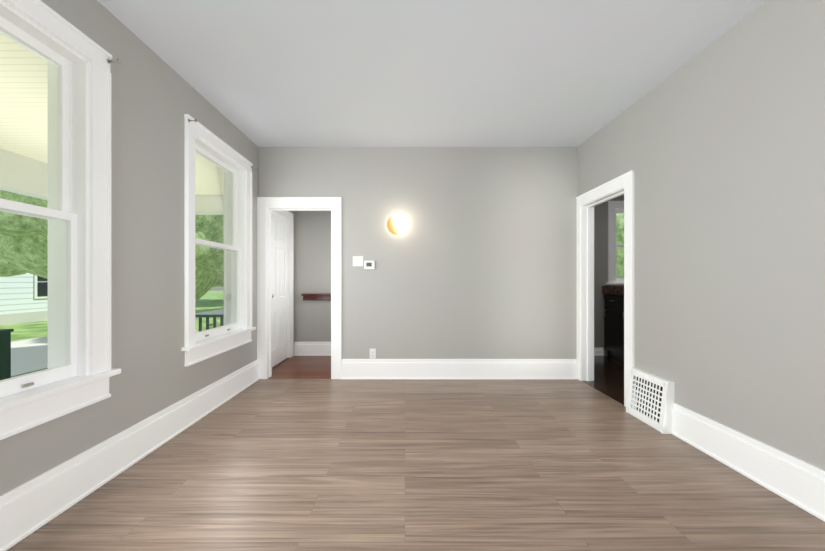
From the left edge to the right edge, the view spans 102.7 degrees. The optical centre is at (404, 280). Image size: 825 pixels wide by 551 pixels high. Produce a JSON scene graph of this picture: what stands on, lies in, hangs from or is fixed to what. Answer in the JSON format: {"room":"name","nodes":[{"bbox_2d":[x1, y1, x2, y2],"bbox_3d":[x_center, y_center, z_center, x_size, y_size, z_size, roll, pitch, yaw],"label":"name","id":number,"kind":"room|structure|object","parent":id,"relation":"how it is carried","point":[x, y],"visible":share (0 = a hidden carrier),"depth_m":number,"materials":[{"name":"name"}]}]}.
{"room":"empty living room","nodes":[
{"label":"empty living room","id":0,"kind":"room"},
{"bbox_2d":[0,0,292,495],"bbox_3d":[-1.820,-0.160,1.115,0.220,2.800,8.310,0,0,0],"label":"wall","id":1,"kind":"structure","parent":0,"point":[155,97],"depth_m":2.14,"materials":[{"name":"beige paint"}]},
{"bbox_2d":[0,0,120,439],"bbox_3d":[-1.801,-0.320,1.352,0.358,1.970,1.152,0,0,0],"label":"window","id":2,"kind":"structure","parent":1,"relation":"in","point":[79,371],"depth_m":1.77,"materials":[{"name":"white paint"}]},
{"bbox_2d":[0,359,259,550],"bbox_3d":[-1.700,1.024,0.470,0.033,0.232,6.740,0,0,0],"label":"baseboard","id":3,"kind":"structure","parent":1,"relation":"attached to","point":[29,507],"depth_m":1.83,"materials":[{"name":"white paint"}]},
{"bbox_2d":[181,114,256,366],"bbox_3d":[-1.801,-0.320,3.100,0.358,1.970,1.152,0,0,0],"label":"window","id":4,"kind":"structure","parent":1,"relation":"in","point":[234,169],"depth_m":3.23,"materials":[{"name":"white paint"}]},
{"bbox_2d":[272,213,286,366],"bbox_3d":[-1.727,0.122,4.505,0.116,2.016,0.763,0,0,0],"label":"front door","id":5,"kind":"structure","parent":1,"relation":"in","point":[279,289],"depth_m":4.57,"materials":[{"name":"white paint"}]},
{"bbox_2d":[6,355,824,550],"bbox_3d":[1.445,1.190,1.075,6.310,0.100,7.950,0,0,0],"label":"floor","id":6,"kind":"structure","parent":0,"point":[395,465],"depth_m":1.88,"materials":[{"name":"laminate"}]},
{"bbox_2d":[604,294,621,360],"bbox_3d":[3.349,0.670,4.821,0.624,0.940,0.434,0,0,0],"label":"base cabinet","id":7,"kind":"object","parent":6,"relation":"on","point":[614,321],"depth_m":4.81,"materials":[{"name":"black wood"}]},
{"bbox_2d":[622,294,623,360],"bbox_3d":[3.349,0.670,4.386,0.624,0.940,0.435,0,0,0],"label":"base cabinet","id":8,"kind":"object","parent":6,"relation":"on","point":[622,294],"depth_m":4.61,"materials":[{"name":"black wood"}]},
{"bbox_2d":[258,147,577,362],"bbox_3d":[0.150,-0.210,3.910,3.720,2.700,0.140,0,0,0],"label":"wall","id":9,"kind":"structure","parent":0,"point":[477,259],"depth_m":3.84,"materials":[{"name":"beige paint"}]},
{"bbox_2d":[257,197,341,378],"bbox_3d":[-1.348,0.113,4.412,1.224,2.254,1.185,0,0,0],"label":"door frame","id":10,"kind":"structure","parent":9,"relation":"attached to","point":[266,206],"depth_m":3.83,"materials":[{"name":"white paint"}]},
{"bbox_2d":[353,256,362,265],"bbox_3d":[-0.547,-0.230,3.836,0.120,0.116,0.009,0,0,0],"label":"light switch","id":11,"kind":"object","parent":9,"relation":"attached to","point":[357,260],"visible":1,"depth_m":3.83,"materials":[{"name":"white plastic"}]},
{"bbox_2d":[364,260,374,268],"bbox_3d":[-0.413,-0.186,3.825,0.124,0.104,0.029,0,0,0],"label":"thermostat","id":12,"kind":"object","parent":9,"relation":"attached to","point":[369,264],"visible":1,"depth_m":3.81,"materials":[{"name":"white plastic"}]},
{"bbox_2d":[370,349,375,358],"bbox_3d":[-0.376,0.845,3.835,0.072,0.116,0.010,0,0,0],"label":"electrical outlet","id":13,"kind":"object","parent":9,"relation":"attached to","point":[372,353],"visible":1,"depth_m":3.83,"materials":[{"name":"white plastic"}]},
{"bbox_2d":[387,214,407,234],"bbox_3d":[-0.090,-0.650,3.792,0.240,0.240,0.096,0,0,0],"label":"sconce","id":14,"kind":"object","parent":9,"relation":"attached to","point":[397,224],"visible":1,"depth_m":3.77,"materials":[{"name":"white glass"}]},
{"bbox_2d":[341,359,576,379],"bbox_3d":[0.627,1.024,3.829,2.727,0.232,0.033,0,0,0],"label":"baseboard","id":15,"kind":"structure","parent":9,"relation":"attached to","point":[458,369],"depth_m":3.82,"materials":[{"name":"white paint"}]},
{"bbox_2d":[98,0,765,146],"bbox_3d":[1.445,-1.635,1.115,6.750,0.150,8.310,0,0,0],"label":"ceiling","id":16,"kind":"structure","parent":0,"point":[417,73],"depth_m":2.33,"materials":[{"name":"white paint"}]},
{"bbox_2d":[293,195,623,354],"bbox_3d":[1.555,-0.160,5.160,6.530,2.800,0.220,0,0,0],"label":"wall","id":17,"kind":"structure","parent":0,"point":[312,259],"depth_m":5.05,"materials":[{"name":"beige paint"}]},
{"bbox_2d":[294,342,330,355],"bbox_3d":[0.160,1.035,5.040,3.701,0.210,0.033,0,0,0],"label":"baseboard","id":18,"kind":"structure","parent":17,"relation":"attached to","point":[312,348],"depth_m":5.03,"materials":[{"name":"white paint"}]},
{"bbox_2d":[301,293,330,299],"bbox_3d":[-0.905,0.242,5.000,1.310,0.105,0.100,0,0,0],"label":"shelf rail","id":19,"kind":"object","parent":17,"relation":"attached to","point":[316,296],"visible":0.46,"depth_m":5.00,"materials":[{"name":"brown wood"}]},
{"bbox_2d":[594,348,603,355],"bbox_3d":[2.590,1.080,5.040,0.880,0.120,0.033,0,0,0],"label":"baseboard","id":20,"kind":"structure","parent":17,"relation":"attached to","point":[598,351],"depth_m":5.03,"materials":[{"name":"white paint"}]},
{"bbox_2d":[606,201,623,284],"bbox_3d":[3.600,-0.568,5.157,1.052,1.325,0.325,0,0,0],"label":"kitchen window","id":21,"kind":"structure","parent":17,"relation":"in","point":[614,207],"depth_m":5.03,"materials":[{"name":"white paint"}]},
{"bbox_2d":[578,0,824,470],"bbox_3d":[2.080,-0.210,1.075,0.140,2.700,7.950,0,0,0],"label":"wall","id":22,"kind":"structure","parent":0,"point":[717,145],"depth_m":1.99,"materials":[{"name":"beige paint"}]},
{"bbox_2d":[576,170,633,406],"bbox_3d":[2.080,0.083,3.390,0.182,2.114,0.998,0,0,0],"label":"door frame","id":23,"kind":"structure","parent":22,"relation":"attached to","point":[588,201],"depth_m":3.75,"materials":[{"name":"white paint"}]},
{"bbox_2d":[626,368,674,433],"bbox_3d":[1.966,0.948,2.666,0.088,0.385,0.410,0,0,0],"label":"air vent","id":24,"kind":"object","parent":22,"relation":"in","point":[650,399],"visible":0.98,"depth_m":2.62,"materials":[{"name":"white metal"}]},
{"bbox_2d":[671,403,824,521],"bbox_3d":[2.000,1.024,-0.220,0.033,0.232,5.361,0,0,0],"label":"baseboard","id":25,"kind":"structure","parent":22,"relation":"attached to","point":[795,481],"depth_m":1.87,"materials":[{"name":"white paint"}]},
{"label":"outside","id":26,"kind":"structure","parent":0,"visible":0},
{"bbox_2d":[0,291,223,341],"bbox_3d":[-15.000,2.140,10.000,110.000,0.200,120.000,0,0,0],"label":"ground","id":27,"kind":"structure","parent":26,"point":[37,329],"depth_m":15.13,"materials":[{"name":"green plant"}]},
{"bbox_2d":[0,237,46,276],"bbox_3d":[-14.779,-1.166,11.637,5.965,6.411,5.677,0,0,0],"label":"tree","id":28,"kind":"object","parent":27,"relation":"on","point":[5,271],"depth_m":11.38,"materials":[{"name":"green plant"}]},
{"bbox_2d":[0,273,47,325],"bbox_3d":[-22.750,-2.260,17.000,9.200,8.600,14.700,0,0,0],"label":"house","id":29,"kind":"structure","parent":27,"relation":"on","point":[25,309],"depth_m":16.00,"materials":[{"name":"wood"}]},
{"bbox_2d":[0,33,223,379],"bbox_3d":[-3.571,0.290,1.250,3.258,3.500,8.300,0,0,0],"label":"porch","id":30,"kind":"object","parent":27,"relation":"on","point":[13,67],"depth_m":3.22,"materials":[{"name":"beige paint"}]},
{"bbox_2d":[0,190,223,301],"bbox_3d":[-7.312,-1.345,9.136,6.810,6.770,6.799,0,0,0],"label":"tree","id":31,"kind":"object","parent":27,"relation":"on","point":[21,229],"depth_m":6.85,"materials":[{"name":"green plant"}]},
{"bbox_2d":[11,309,223,377],"bbox_3d":[-9.100,2.025,10.000,7.800,0.030,120.000,0,0,0],"label":"street","id":32,"kind":"structure","parent":27,"relation":"on","point":[28,348],"depth_m":8.90,"materials":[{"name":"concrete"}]},
{"bbox_2d":[195,313,223,331],"bbox_3d":[-3.952,1.407,7.958,4.579,1.562,3.222,0,0,0],"label":"shrub","id":33,"kind":"object","parent":27,"relation":"on","point":[204,323],"depth_m":7.17,"materials":[{"name":"green plant"}]},
{"bbox_2d":[213,275,223,286],"bbox_3d":[-6.688,-1.579,15.329,8.084,7.238,8.332,0,0,0],"label":"tree","id":34,"kind":"object","parent":27,"relation":"on","point":[221,279],"depth_m":11.84,"materials":[{"name":"green plant"}]},
{"bbox_2d":[616,213,623,277],"bbox_3d":[4.360,-0.424,9.576,5.330,4.928,5.166,0,0,0],"label":"tree","id":35,"kind":"object","parent":27,"relation":"on","point":[619,251],"depth_m":7.21,"materials":[{"name":"green plant"}]}
]}

